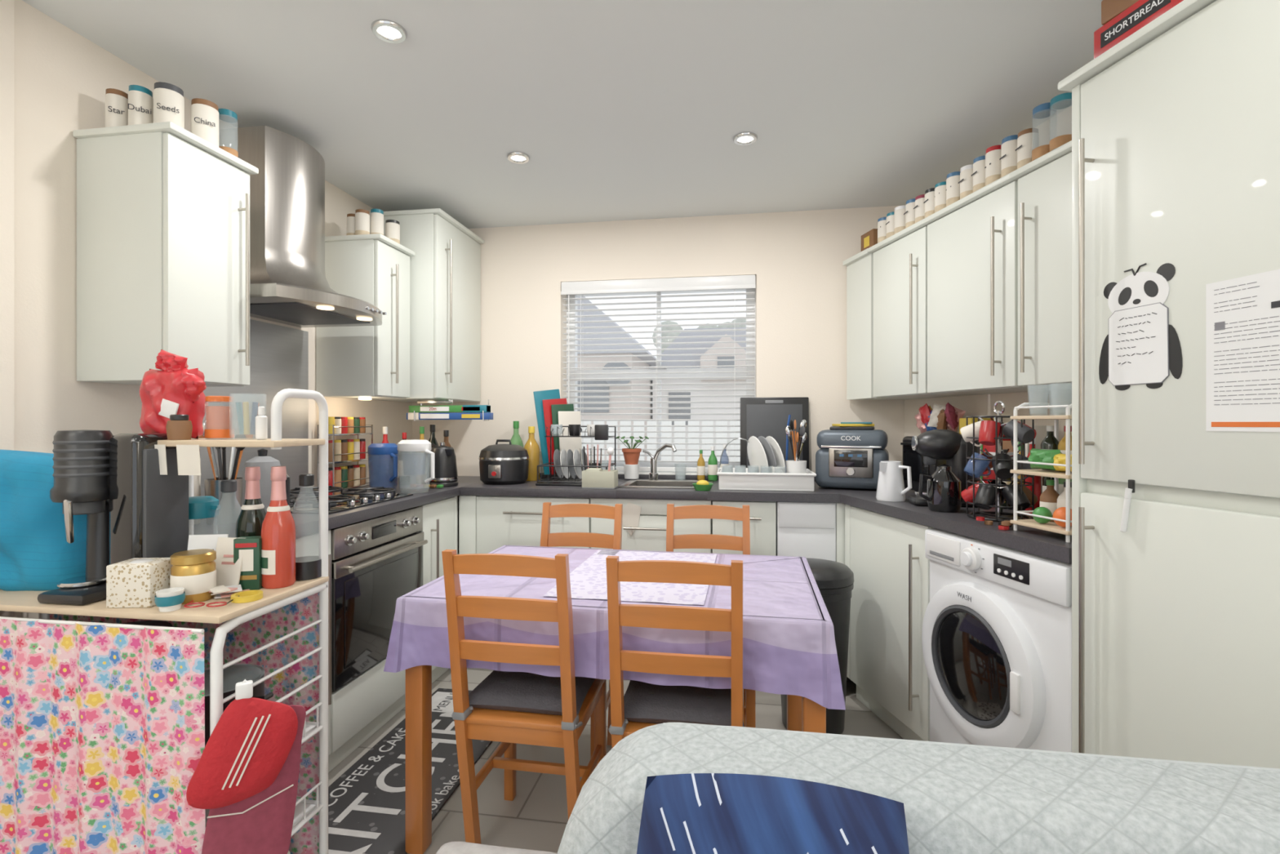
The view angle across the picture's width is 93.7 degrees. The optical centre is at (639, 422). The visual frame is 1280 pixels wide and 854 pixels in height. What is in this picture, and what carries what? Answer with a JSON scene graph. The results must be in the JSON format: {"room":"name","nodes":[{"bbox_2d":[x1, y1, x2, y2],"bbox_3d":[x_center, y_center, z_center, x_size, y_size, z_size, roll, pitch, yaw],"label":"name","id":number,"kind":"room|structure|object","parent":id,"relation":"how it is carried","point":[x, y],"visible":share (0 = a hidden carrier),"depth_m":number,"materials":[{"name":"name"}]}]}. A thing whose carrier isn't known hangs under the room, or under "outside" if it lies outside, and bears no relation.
{"room":"kitchen","nodes":[
{"label":"kitchen","id":0,"kind":"room"},
{"bbox_2d":[0,0,412,618],"bbox_3d":[-1.949,0.035,0.718,0.225,2.410,6.010,0,0,9],"label":"wall","id":1,"kind":"structure","parent":0,"point":[54,80],"depth_m":1.73,"materials":[{"name":"beige paint"}]},
{"bbox_2d":[72,121,258,386],"bbox_3d":[-1.488,-0.498,1.918,0.354,0.747,0.329,0,0,9],"label":"upper cabinet","id":2,"kind":"object","parent":1,"relation":"attached to","point":[163,210],"visible":0.81,"depth_m":1.78,"materials":[{"name":"laminate"}]},
{"bbox_2d":[105,81,238,157],"bbox_3d":[-1.459,-0.955,1.885,0.335,0.165,0.147,0,0,-39],"label":"spice jars","id":3,"kind":"object","parent":2,"relation":"on","point":[138,106],"visible":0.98,"depth_m":1.82,"materials":[{"name":"ceramic"}]},
{"bbox_2d":[199,319,308,496],"bbox_3d":[-1.583,-0.052,2.432,0.009,0.735,0.670,0,0,9],"label":"backsplash","id":4,"kind":"structure","parent":1,"relation":"attached to","point":[279,354],"depth_m":2.56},
{"bbox_2d":[218,125,386,327],"bbox_3d":[-1.333,-0.765,2.387,0.511,0.679,0.620,0,0,9],"label":"extractor hood","id":5,"kind":"object","parent":1,"relation":"attached to","point":[289,285],"visible":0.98,"depth_m":2.27,"materials":[{"name":"metal"}]},
{"bbox_2d":[315,233,415,398],"bbox_3d":[-1.328,-0.498,2.935,0.354,0.747,0.309,0,0,9],"label":"upper cabinet","id":6,"kind":"object","parent":1,"relation":"attached to","point":[373,362],"visible":0.85,"depth_m":2.81,"materials":[{"name":"laminate"}]},
{"bbox_2d":[346,208,399,244],"bbox_3d":[-1.279,-0.948,2.891,0.239,0.150,0.116,0,0,-31],"label":"spice jars","id":7,"kind":"object","parent":6,"relation":"on","point":[358,223],"visible":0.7,"depth_m":2.86,"materials":[{"name":"ceramic"}]},
{"bbox_2d":[329,506,427,690],"bbox_3d":[-1.274,0.651,2.408,0.625,0.567,0.596,0,0,9],"label":"built-in oven","id":8,"kind":"object","parent":1,"relation":"attached to","point":[375,562],"visible":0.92,"depth_m":2.26,"materials":[{"name":"metal"}]},
{"bbox_2d":[22,0,1102,228],"bbox_3d":[0.558,-1.220,0.454,5.462,0.100,6.270,0,0,9],"label":"ceiling","id":9,"kind":"structure","parent":0,"point":[619,109],"depth_m":2.10,"materials":[{"name":"paint"}]},
{"bbox_2d":[370,19,407,43],"bbox_3d":[-0.747,-1.169,1.788,0.100,0.018,0.100,0,0,9],"label":"recessed light","id":10,"kind":"object","parent":9,"relation":"in","point":[388,31],"depth_m":1.78,"materials":[{"name":"metal"}]},
{"bbox_2d":[582,447,617,488],"bbox_3d":[-0.196,0.220,2.957,0.160,0.200,0.100,0,0,9],"label":"sponge holder","id":11,"kind":"object","parent":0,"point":[592,477],"visible":1,"depth_m":2.91,"materials":[{"name":"ceramic"}]},
{"bbox_2d":[328,667,902,853],"bbox_3d":[0.558,1.300,0.454,5.462,0.120,6.270,0,0,9],"label":"floor","id":12,"kind":"structure","parent":0,"point":[536,818],"depth_m":2.05,"materials":[{"name":"tile"}]},
{"bbox_2d":[0,388,328,853],"bbox_3d":[-1.254,0.579,1.438,0.887,1.320,0.351,0,0,9],"label":"shelf unit","id":13,"kind":"object","parent":12,"relation":"on","point":[188,451],"visible":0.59,"depth_m":1.37,"materials":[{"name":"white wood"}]},
{"bbox_2d":[0,449,86,591],"bbox_3d":[-1.492,0.236,1.452,0.362,0.353,0.210,0,0,3],"label":"fabric bag","id":14,"kind":"object","parent":13,"relation":"on","point":[36,555],"visible":0.74,"depth_m":1.38,"materials":[{"name":"fabric"}]},
{"bbox_2d":[37,429,188,604],"bbox_3d":[-1.215,0.203,1.379,0.202,0.374,0.205,0,0,9],"label":"coffee machine","id":15,"kind":"object","parent":13,"relation":"on","point":[132,510],"visible":0.91,"depth_m":1.35,"materials":[{"name":"black plastic"}]},
{"bbox_2d":[106,557,172,608],"bbox_3d":[-1.079,0.343,1.299,0.090,0.093,0.075,0,0,-3],"label":"gift box","id":16,"kind":"object","parent":13,"relation":"on","point":[134,582],"visible":0.86,"depth_m":1.26,"materials":[{"name":"white cardboard"}]},
{"bbox_2d":[0,591,319,853],"bbox_3d":[-1.265,0.816,1.430,0.855,0.812,0.387,0,0,9],"label":"floral curtain","id":17,"kind":"object","parent":13,"relation":"on","point":[102,719],"visible":0.65,"depth_m":1.24,"materials":[{"name":"fabric"}]},
{"bbox_2d":[154,586,185,612],"bbox_3d":[-0.982,0.369,1.253,0.051,0.040,0.051,0,0,9],"label":"egg cup","id":18,"kind":"object","parent":13,"relation":"on","point":[169,599],"visible":1,"depth_m":1.24,"materials":[{"name":"ceramic"}]},
{"bbox_2d":[139,349,208,439],"bbox_3d":[-1.138,-0.072,1.480,0.171,0.223,0.105,0,0,9],"label":"plastic bag","id":19,"kind":"object","parent":13,"relation":"on","point":[174,388],"visible":0.94,"depth_m":1.45,"materials":[{"name":"red plastic"}]},
{"bbox_2d":[165,414,192,439],"bbox_3d":[-1.083,0.010,1.411,0.050,0.059,0.050,0,0,9],"label":"jar","id":20,"kind":"object","parent":13,"relation":"on","point":[179,427],"visible":1,"depth_m":1.39,"materials":[{"name":"black plastic"}]},
{"bbox_2d":[169,548,216,604],"bbox_3d":[-0.986,0.338,1.325,0.082,0.104,0.082,0,0,9],"label":"tin","id":21,"kind":"object","parent":13,"relation":"on","point":[194,571],"visible":0.91,"depth_m":1.30,"materials":[{"name":"metal"}]},
{"bbox_2d":[188,495,220,519],"bbox_3d":[-1.124,0.288,1.527,0.086,0.202,0.091,0,0,-40],"label":"cup","id":22,"kind":"object","parent":13,"relation":"on","point":[203,506],"visible":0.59,"depth_m":1.50,"materials":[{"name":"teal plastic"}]},
{"bbox_2d":[187,533,242,586],"bbox_3d":[-0.992,0.326,1.405,0.140,0.124,0.043,0,0,6],"label":"cards","id":23,"kind":"object","parent":13,"relation":"on","point":[228,573],"visible":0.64,"depth_m":1.40,"materials":[{"name":"white paper"}]},
{"bbox_2d":[204,395,234,438],"bbox_3d":[-1.037,-0.013,1.480,0.061,0.105,0.060,0,0,9],"label":"tub","id":24,"kind":"object","parent":13,"relation":"on","point":[219,419],"visible":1,"depth_m":1.46,"materials":[{"name":"orange plastic"}]},
{"bbox_2d":[208,584,249,598],"bbox_3d":[-0.922,0.377,1.341,0.074,0.023,0.087,0,0,41],"label":"sachets","id":25,"kind":"object","parent":13,"relation":"on","point":[221,591],"visible":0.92,"depth_m":1.33,"materials":[{"name":"white paper"}]},
{"bbox_2d":[204,663,273,746],"bbox_3d":[-0.972,0.669,1.386,0.184,0.190,0.192,0,0,-44],"label":"trash bin","id":26,"kind":"object","parent":13,"relation":"on","point":[233,674],"visible":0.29,"depth_m":1.44,"materials":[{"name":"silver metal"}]},
{"bbox_2d":[186,679,306,853],"bbox_3d":[-0.789,0.743,1.212,0.203,0.455,0.055,0,0,-33],"label":"oven mitt","id":27,"kind":"object","parent":13,"relation":"hanging from","point":[246,773],"visible":1,"depth_m":1.20,"materials":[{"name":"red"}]},
{"bbox_2d":[231,590,262,603],"bbox_3d":[-0.869,0.384,1.327,0.060,0.012,0.060,0,0,9],"label":"tape roll","id":28,"kind":"object","parent":13,"relation":"on","point":[246,596],"visible":0.98,"depth_m":1.32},
{"bbox_2d":[233,535,262,590],"bbox_3d":[-0.919,0.330,1.412,0.055,0.120,0.037,0,0,-11],"label":"gift box","id":29,"kind":"object","parent":13,"relation":"on","point":[250,548],"visible":0.67,"depth_m":1.40,"materials":[{"name":"cardboard"}]},
{"bbox_2d":[235,401,259,434],"bbox_3d":[-0.958,-0.015,1.467,0.076,0.110,0.076,0,0,9],"label":"plastic cup","id":30,"kind":"object","parent":13,"relation":"on","point":[243,420],"visible":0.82,"depth_m":1.45,"materials":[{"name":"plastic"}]},
{"bbox_2d":[235,466,266,537],"bbox_3d":[-0.964,0.249,1.493,0.072,0.281,0.073,0,0,39],"label":"wine bottle","id":31,"kind":"object","parent":13,"relation":"on","point":[251,516],"visible":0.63,"depth_m":1.48,"materials":[{"name":"green glass"}]},
{"bbox_2d":[255,406,267,439],"bbox_3d":[-0.887,0.001,1.405,0.024,0.078,0.024,0,0,9],"label":"medicine bottle","id":32,"kind":"object","parent":13,"relation":"on","point":[261,420],"visible":1,"depth_m":1.40,"materials":[{"name":"white plastic"}]},
{"bbox_2d":[261,466,295,588],"bbox_3d":[-0.868,0.247,1.440,0.072,0.286,0.073,0,0,39],"label":"wine bottle","id":33,"kind":"object","parent":13,"relation":"on","point":[278,526],"visible":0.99,"depth_m":1.42,"materials":[{"name":"red glass"}]},
{"bbox_2d":[295,473,321,580],"bbox_3d":[-0.844,0.260,1.518,0.075,0.260,0.075,0,0,9],"label":"bottle","id":34,"kind":"object","parent":13,"relation":"on","point":[307,567],"visible":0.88,"depth_m":1.50,"materials":[{"name":"clear glass"}]},
{"bbox_2d":[295,529,331,755],"bbox_3d":[-1.358,0.801,1.908,0.614,0.874,0.405,0,0,9],"label":"base cabinet","id":35,"kind":"object","parent":12,"relation":"on","point":[306,545],"visible":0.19,"depth_m":2.00,"materials":[{"name":"laminate"}]},
{"bbox_2d":[193,472,1071,563],"bbox_3d":[0.115,0.328,2.446,3.358,0.065,1.947,0,0,9],"label":"countertop","id":36,"kind":"structure","parent":35,"relation":"on","point":[1050,544],"depth_m":2.49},
{"bbox_2d":[198,419,253,524],"bbox_3d":[-1.332,0.154,1.931,0.146,0.330,0.149,0,0,9],"label":"pot","id":37,"kind":"object","parent":36,"relation":"on","point":[230,503],"visible":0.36,"depth_m":1.90,"materials":[{"name":"glass"}]},
{"bbox_2d":[242,448,289,512],"bbox_3d":[-1.164,0.200,1.857,0.133,0.240,0.108,0,0,42],"label":"kettle","id":38,"kind":"object","parent":36,"relation":"on","point":[265,463],"visible":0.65,"depth_m":1.83,"materials":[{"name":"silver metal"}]},
{"bbox_2d":[316,416,373,490],"bbox_3d":[-1.439,0.145,2.940,0.088,0.348,0.307,0,0,9],"label":"spice rack","id":39,"kind":"object","parent":36,"relation":"on","point":[341,451],"visible":0.87,"depth_m":2.91,"materials":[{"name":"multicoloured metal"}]},
{"bbox_2d":[288,485,413,514],"bbox_3d":[-1.290,0.299,2.411,0.500,0.042,0.560,0,0,9],"label":"gas hob","id":40,"kind":"object","parent":36,"relation":"in","point":[306,500],"visible":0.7,"depth_m":2.38,"materials":[{"name":"silver metal"}]},
{"bbox_2d":[367,443,399,488],"bbox_3d":[-1.220,0.208,2.876,0.199,0.222,0.134,0,0,39],"label":"jug","id":41,"kind":"object","parent":36,"relation":"on","point":[383,458],"visible":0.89,"depth_m":2.83,"materials":[{"name":"blue plastic"}]},
{"bbox_2d":[397,439,435,483],"bbox_3d":[-1.029,0.199,2.777,0.212,0.242,0.134,0,0,29],"label":"jug","id":42,"kind":"object","parent":36,"relation":"on","point":[414,463],"visible":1,"depth_m":2.74,"materials":[{"name":"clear plastic"}]},
{"bbox_2d":[426,442,457,487],"bbox_3d":[-1.012,0.209,3.067,0.161,0.221,0.182,0,0,-13],"label":"electric kettle","id":43,"kind":"object","parent":36,"relation":"on","point":[445,458],"visible":0.76,"depth_m":3.00,"materials":[{"name":"black metal"}]},
{"bbox_2d":[478,439,529,484],"bbox_3d":[-0.725,0.204,3.197,0.266,0.232,0.276,0,0,9],"label":"rice cooker","id":44,"kind":"object","parent":36,"relation":"on","point":[499,464],"visible":1,"depth_m":3.10,"materials":[{"name":"black plastic"}]},
{"bbox_2d":[524,426,539,480],"bbox_3d":[-0.602,0.170,3.335,0.090,0.300,0.090,0,0,9],"label":"oil bottle","id":45,"kind":"object","parent":36,"relation":"on","point":[532,447],"visible":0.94,"depth_m":3.30,"materials":[{"name":"glass"}]},
{"bbox_2d":[535,424,616,486],"bbox_3d":[-0.322,0.164,3.149,0.393,0.311,0.240,0,0,9],"label":"dish drying rack","id":46,"kind":"object","parent":36,"relation":"on","point":[565,464],"visible":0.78,"depth_m":3.15,"materials":[{"name":"black metal"}]},
{"bbox_2d":[616,435,648,479],"bbox_3d":[-0.044,0.194,3.389,0.179,0.238,0.110,0,0,-8],"label":"potted plant","id":47,"kind":"object","parent":36,"relation":"on","point":[631,455],"visible":1,"depth_m":3.35,"materials":[{"name":"green plant"}]},
{"bbox_2d":[642,443,676,479],"bbox_3d":[0.119,0.211,3.245,0.244,0.205,0.066,0,0,45],"label":"tap","id":48,"kind":"object","parent":36,"relation":"on","point":[653,475],"visible":1,"depth_m":3.28,"materials":[{"name":"silver metal"}]},
{"bbox_2d":[617,479,713,488],"bbox_3d":[0.147,0.372,3.130,0.459,0.116,0.394,0,0,9],"label":"sink","id":49,"kind":"object","parent":36,"relation":"in","point":[645,483],"visible":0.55,"depth_m":3.25,"materials":[{"name":"metal"}]},
{"bbox_2d":[716,414,816,491],"bbox_3d":[0.616,0.139,2.971,0.458,0.361,0.323,0,0,9],"label":"dish rack","id":50,"kind":"object","parent":36,"relation":"on","point":[768,471],"visible":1,"depth_m":2.88,"materials":[{"name":"white plastic"}]},
{"bbox_2d":[740,396,808,469],"bbox_3d":[0.738,0.088,3.296,0.370,0.459,0.043,0,0,9],"label":"serving tray","id":51,"kind":"object","parent":36,"relation":"on","point":[765,417],"visible":0.65,"depth_m":3.30,"materials":[{"name":"plastic"}]},
{"bbox_2d":[815,422,888,489],"bbox_3d":[1.045,0.155,2.952,0.330,0.317,0.303,0,0,23],"label":"multi-cooker","id":52,"kind":"object","parent":36,"relation":"on","point":[850,454],"visible":0.98,"depth_m":2.84,"materials":[{"name":"metal"}]},
{"bbox_2d":[875,460,911,502],"bbox_3d":[1.051,0.239,2.482,0.140,0.160,0.116,0,0,26],"label":"jug","id":53,"kind":"object","parent":36,"relation":"on","point":[891,484],"visible":1,"depth_m":2.44,"materials":[{"name":"ceramic"}]},
{"bbox_2d":[900,435,946,490],"bbox_3d":[1.345,0.188,2.736,0.216,0.250,0.240,0,0,-10],"label":"coffee maker","id":54,"kind":"object","parent":36,"relation":"on","point":[911,458],"visible":0.38,"depth_m":2.73,"materials":[{"name":"black plastic"}]},
{"bbox_2d":[914,401,965,433],"bbox_3d":[1.351,-0.018,2.742,0.102,0.156,0.309,0,0,-10],"label":"snack packets","id":55,"kind":"object","parent":54,"relation":"on","point":[941,416],"visible":0.97,"depth_m":2.69,"materials":[{"name":"multicoloured plastic"}]},
{"bbox_2d":[918,463,962,512],"bbox_3d":[1.097,0.234,2.195,0.144,0.170,0.116,0,0,23],"label":"coffee carafe","id":56,"kind":"object","parent":36,"relation":"on","point":[944,491],"visible":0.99,"depth_m":2.15,"materials":[{"name":"black glass"}]},
{"bbox_2d":[906,429,980,506],"bbox_3d":[1.186,0.172,2.344,0.240,0.295,0.140,0,0,10],"label":"stand mixer","id":57,"kind":"object","parent":36,"relation":"on","point":[950,446],"visible":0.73,"depth_m":2.29,"materials":[{"name":"black plastic"}]},
{"bbox_2d":[960,400,1039,521],"bbox_3d":[1.205,0.121,2.008,0.223,0.391,0.229,0,0,-10],"label":"mug tree","id":58,"kind":"object","parent":36,"relation":"on","point":[995,493],"visible":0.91,"depth_m":1.96,"materials":[{"name":"black metal"}]},
{"bbox_2d":[959,417,1054,493],"bbox_3d":[1.458,0.149,2.405,0.122,0.340,0.367,0,0,-10],"label":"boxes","id":59,"kind":"object","parent":36,"relation":"on","point":[1041,430],"visible":0.08,"depth_m":2.32,"materials":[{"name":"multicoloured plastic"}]},
{"bbox_2d":[1002,436,1071,513],"bbox_3d":[1.397,0.179,2.126,0.068,0.280,0.313,0,0,-10],"label":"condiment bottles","id":60,"kind":"object","parent":36,"relation":"on","point":[1037,478],"visible":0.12,"depth_m":2.10,"materials":[{"name":"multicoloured plastic"}]},
{"bbox_2d":[1010,402,1071,542],"bbox_3d":[1.201,0.104,1.708,0.160,0.431,0.200,0,0,-10],"label":"shelf","id":61,"kind":"object","parent":36,"relation":"on","point":[1054,514],"visible":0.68,"depth_m":1.71,"materials":[{"name":"white plastic"}]},
{"bbox_2d":[328,656,405,772],"bbox_3d":[-1.048,1.089,2.372,0.070,0.298,0.596,0,0,9],"label":"base cabinet","id":62,"kind":"object","parent":12,"relation":"on","point":[359,708],"visible":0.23,"depth_m":2.26,"materials":[{"name":"wood"}]},
{"bbox_2d":[328,688,492,853],"bbox_3d":[-0.821,1.234,2.144,0.430,0.009,1.240,0,0,9],"label":"runner rug","id":63,"kind":"object","parent":12,"relation":"on","point":[366,803],"visible":0.63,"depth_m":2.02,"materials":[{"name":"fabric"}]},
{"bbox_2d":[418,496,457,683],"bbox_3d":[-1.205,0.801,2.880,0.614,0.874,0.343,0,0,9],"label":"base cabinet","id":64,"kind":"object","parent":12,"relation":"on","point":[440,517],"visible":0.19,"depth_m":2.79,"materials":[{"name":"laminate"}]},
{"bbox_2d":[435,841,556,853],"bbox_3d":[-0.268,1.004,0.994,0.270,0.469,0.270,0,0,9],"label":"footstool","id":65,"kind":"object","parent":12,"relation":"on","point":[451,847],"visible":0.99,"depth_m":1.09,"materials":[{"name":"beige fabric"}]},
{"bbox_2d":[441,549,606,844],"bbox_3d":[-0.313,0.787,1.758,0.362,0.905,0.459,0,0,10],"label":"dining chair","id":66,"kind":"object","parent":12,"relation":"on","point":[508,708],"visible":0.88,"depth_m":1.61,"materials":[{"name":"orange wood"}]},
{"bbox_2d":[458,495,591,554],"bbox_3d":[-0.535,0.801,3.222,0.671,0.874,0.614,0,0,9],"label":"base cabinet","id":67,"kind":"object","parent":12,"relation":"on","point":[486,523],"visible":0.23,"depth_m":2.97,"materials":[{"name":"white wood"}]},
{"bbox_2d":[515,502,622,772],"bbox_3d":[-0.272,0.787,2.288,0.362,0.905,0.459,0,0,9],"label":"dining chair","id":68,"kind":"object","parent":12,"relation":"on","point":[614,541],"visible":0.06,"depth_m":2.48,"materials":[{"name":"orange wood"}]},
{"bbox_2d":[405,665,826,853],"bbox_3d":[-0.037,0.870,1.975,1.180,0.736,0.740,0,0,10],"label":"dining table","id":69,"kind":"object","parent":12,"relation":"on","point":[803,713],"visible":0.12,"depth_m":1.72,"materials":[{"name":"orange wood"}]},
{"bbox_2d":[383,545,845,709],"bbox_3d":[-0.037,0.600,1.975,1.258,0.202,0.818,0,0,10],"label":"tablecloth","id":70,"kind":"object","parent":69,"relation":"on","point":[789,645],"visible":0.7,"depth_m":1.62,"materials":[{"name":"fabric"}]},
{"bbox_2d":[543,549,716,604],"bbox_3d":[0.006,0.495,1.989,0.460,0.002,0.640,0,0,10],"label":"table runner","id":71,"kind":"object","parent":70,"relation":"on","point":[588,580],"visible":0.64,"depth_m":1.83,"materials":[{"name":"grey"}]},
{"bbox_2d":[591,501,711,553],"bbox_3d":[0.088,0.839,3.123,0.580,0.798,0.614,0,0,9],"label":"base cabinet","id":72,"kind":"object","parent":12,"relation":"on","point":[650,535],"visible":0.22,"depth_m":2.85,"materials":[{"name":"white wood"}]},
{"bbox_2d":[590,497,711,535],"bbox_3d":[0.047,0.452,2.866,0.580,0.176,0.023,0,0,9],"label":"panel","id":73,"kind":"object","parent":72,"relation":"attached to","point":[633,508],"depth_m":2.86,"materials":[{"name":"white"}]},
{"bbox_2d":[605,555,744,747],"bbox_3d":[0.116,0.787,1.685,0.362,0.905,0.459,0,0,9],"label":"dining chair","id":74,"kind":"object","parent":12,"relation":"on","point":[643,704],"visible":0.71,"depth_m":1.50,"materials":[{"name":"orange wood"}]},
{"bbox_2d":[666,503,755,727],"bbox_3d":[0.249,0.787,2.246,0.362,0.905,0.459,0,0,8],"label":"dining chair","id":75,"kind":"object","parent":12,"relation":"on","point":[700,511],"visible":0.1,"depth_m":2.44,"materials":[{"name":"orange wood"}]},
{"bbox_2d":[711,500,776,555],"bbox_3d":[0.525,0.801,3.054,0.295,0.874,0.614,0,0,9],"label":"base cabinet","id":76,"kind":"object","parent":12,"relation":"on","point":[762,514],"visible":0.27,"depth_m":2.78,"materials":[{"name":"laminate"}]},
{"bbox_2d":[776,501,844,564],"bbox_3d":[0.819,0.801,2.977,0.300,0.874,0.484,0,0,9],"label":"base cabinet","id":77,"kind":"object","parent":12,"relation":"on","point":[809,530],"visible":0.39,"depth_m":2.74,"materials":[{"name":"wood"}]},
{"bbox_2d":[780,557,853,734],"bbox_3d":[0.700,0.903,2.451,0.330,0.672,0.330,0,0,9],"label":"pedal bin","id":78,"kind":"object","parent":12,"relation":"on","point":[834,580],"visible":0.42,"depth_m":2.34,"materials":[{"name":"black plastic"}]},
{"bbox_2d":[844,504,934,741],"bbox_3d":[1.236,0.801,2.459,0.614,0.874,0.590,0,0,-10],"label":"base cabinet","id":79,"kind":"object","parent":12,"relation":"on","point":[890,599],"visible":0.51,"depth_m":2.36,"materials":[{"name":"laminate"}]},
{"bbox_2d":[556,722,1279,853],"bbox_3d":[0.566,0.831,0.344,1.490,0.816,0.915,0,0,9],"label":"sofa","id":80,"kind":"object","parent":12,"relation":"on","point":[957,798],"visible":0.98,"depth_m":0.71,"materials":[{"name":"grey fabric"}]},
{"bbox_2d":[636,773,909,853],"bbox_3d":[0.132,0.578,0.609,0.298,0.386,0.171,0,0,5],"label":"throw cushion","id":81,"kind":"object","parent":80,"relation":"on","point":[689,813],"visible":1,"depth_m":0.62,"materials":[{"name":"fabric"}]},
{"bbox_2d":[921,528,1071,752],"bbox_3d":[1.304,0.798,1.867,0.604,0.860,0.576,0,0,-10],"label":"washing machine","id":82,"kind":"object","parent":12,"relation":"on","point":[997,630],"visible":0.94,"depth_m":1.75,"materials":[{"name":"white plastic"}]},
{"bbox_2d":[1057,0,1279,768],"bbox_3d":[1.423,0.183,1.276,0.638,2.110,0.634,0,0,-10],"label":"tall cabinet","id":83,"kind":"object","parent":12,"relation":"on","point":[1175,126],"visible":0.91,"depth_m":1.27,"materials":[{"name":"white wood"}]},
{"bbox_2d":[1120,479,1134,532],"bbox_3d":[1.114,0.190,1.372,0.018,0.121,0.026,0,0,-10],"label":"pen","id":84,"kind":"object","parent":83,"relation":"attached to","point":[1130,490],"visible":1,"depth_m":1.37,"materials":[{"name":"white plastic"}]},
{"bbox_2d":[1093,0,1183,58],"bbox_3d":[1.174,-0.968,1.359,0.136,0.190,0.200,0,0,-10],"label":"tins","id":85,"kind":"object","parent":83,"relation":"on","point":[1120,19],"visible":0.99,"depth_m":1.37,"materials":[{"name":"red metal"}]},
{"bbox_2d":[1098,262,1182,390],"bbox_3d":[1.123,-0.215,1.354,0.005,0.281,0.190,0,0,-9],"label":"list","id":86,"kind":"object","parent":83,"relation":"attached to","point":[1140,346],"visible":1,"depth_m":1.35,"materials":[{"name":"white paper"}]},
{"bbox_2d":[1205,269,1279,431],"bbox_3d":[1.164,-0.132,1.112,0.002,0.297,0.210,0,0,-10],"label":"paper","id":87,"kind":"object","parent":83,"relation":"attached to","point":[1242,313],"visible":1,"depth_m":1.15,"materials":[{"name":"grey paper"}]},
{"bbox_2d":[412,205,904,554],"bbox_3d":[0.083,0.035,3.566,3.352,2.410,0.250,0,0,9],"label":"wall","id":88,"kind":"structure","parent":0,"point":[796,259],"depth_m":3.42,"materials":[{"name":"beige paint"}]},
{"bbox_2d":[357,208,484,402],"bbox_3d":[-1.196,-0.609,3.353,0.484,0.967,0.550,0,0,9],"label":"upper cabinet","id":89,"kind":"object","parent":88,"relation":"attached to","point":[445,268],"visible":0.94,"depth_m":3.13,"materials":[{"name":"laminate"}]},
{"bbox_2d":[406,399,493,421],"bbox_3d":[-0.997,-0.067,3.144,0.460,0.112,0.075,0,0,9],"label":"aluminum foil","id":90,"kind":"object","parent":89,"relation":"attached to","point":[482,412],"visible":1,"depth_m":3.12,"materials":[{"name":"multicoloured cardboard"}]},
{"bbox_2d":[566,288,755,467],"bbox_3d":[0.113,-0.273,3.571,1.130,1.115,0.090,0,0,9],"label":"window","id":91,"kind":"structure","parent":88,"relation":"in","point":[747,290],"depth_m":3.55,"materials":[{"name":"plastic"}]},
{"bbox_2d":[560,275,755,471],"bbox_3d":[0.095,-0.274,3.458,1.120,1.104,0.069,0,0,9],"label":"blind","id":92,"kind":"object","parent":91,"relation":"attached to","point":[735,282],"visible":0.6,"depth_m":3.45,"materials":[{"name":"white plastic"}]},
{"bbox_2d":[904,106,1071,442],"bbox_3d":[2.046,0.035,0.087,0.190,2.410,6.401,0,0,-10],"label":"wall","id":93,"kind":"structure","parent":0,"point":[1060,124],"depth_m":2.45,"materials":[{"name":"beige paint"}]},
{"bbox_2d":[842,248,916,399],"bbox_3d":[1.272,-0.498,3.146,0.316,0.747,0.247,0,0,-10],"label":"upper cabinet","id":94,"kind":"object","parent":93,"relation":"attached to","point":[860,267],"visible":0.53,"depth_m":3.11,"materials":[{"name":"wood"}]},
{"bbox_2d":[861,228,877,251],"bbox_3d":[1.186,-0.922,3.064,0.062,0.100,0.120,0,0,-10],"label":"box","id":95,"kind":"object","parent":94,"relation":"on","point":[868,239],"visible":0.47,"depth_m":3.03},
{"bbox_2d":[867,219,980,398],"bbox_3d":[1.320,-0.498,2.805,0.334,0.747,0.440,0,0,-10],"label":"upper cabinet","id":96,"kind":"object","parent":93,"relation":"attached to","point":[900,260],"visible":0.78,"depth_m":2.74,"materials":[{"name":"laminate"}]},
{"bbox_2d":[877,92,1071,243],"bbox_3d":[1.279,-0.964,2.427,0.077,0.182,1.073,0,0,-10],"label":"spice jars","id":97,"kind":"object","parent":96,"relation":"on","point":[1015,151],"visible":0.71,"depth_m":2.26,"materials":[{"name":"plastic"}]},
{"bbox_2d":[922,173,1071,394],"bbox_3d":[1.396,-0.498,2.353,0.334,0.747,0.496,0,0,-10],"label":"upper cabinet","id":98,"kind":"object","parent":93,"relation":"attached to","point":[972,241],"visible":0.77,"depth_m":2.29,"materials":[{"name":"laminate"}]},
{"bbox_2d":[1009,140,1071,387],"bbox_3d":[1.477,-0.498,1.871,0.334,0.747,0.504,0,0,-10],"label":"upper cabinet","id":99,"kind":"object","parent":93,"relation":"attached to","point":[1044,183],"visible":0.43,"depth_m":1.96,"materials":[{"name":"white wood"}]},
{"label":"outside","id":100,"kind":"structure","parent":0,"visible":0},
{"bbox_3d":[2.011,1.590,12.742,12.000,0.100,18.200,0,0,9],"label":"paving","id":101,"kind":"object","parent":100,"visible":0},
{"bbox_2d":[581,421,740,461],"bbox_3d":[0.376,0.750,6.551,5.300,1.580,0.060,0,0,9],"label":"picket fence","id":102,"kind":"object","parent":101,"relation":"on","point":[583,423],"visible":0.03,"depth_m":6.53,"materials":[{"name":"wood"}]},
{"bbox_2d":[577,296,746,461],"bbox_3d":[0.111,-0.210,11.927,10.900,3.500,6.404,0,0,9],"label":"houses","id":103,"kind":"structure","parent":101,"relation":"on","point":[587,301],"depth_m":10.49},
{"bbox_2d":[652,318,746,353],"bbox_3d":[3.775,-0.806,18.143,6.800,4.692,1.779,0,0,9],"label":"trees","id":104,"kind":"object","parent":101,"relation":"on","point":[744,320],"visible":0.02,"depth_m":17.96,"materials":[{"name":"plant"}]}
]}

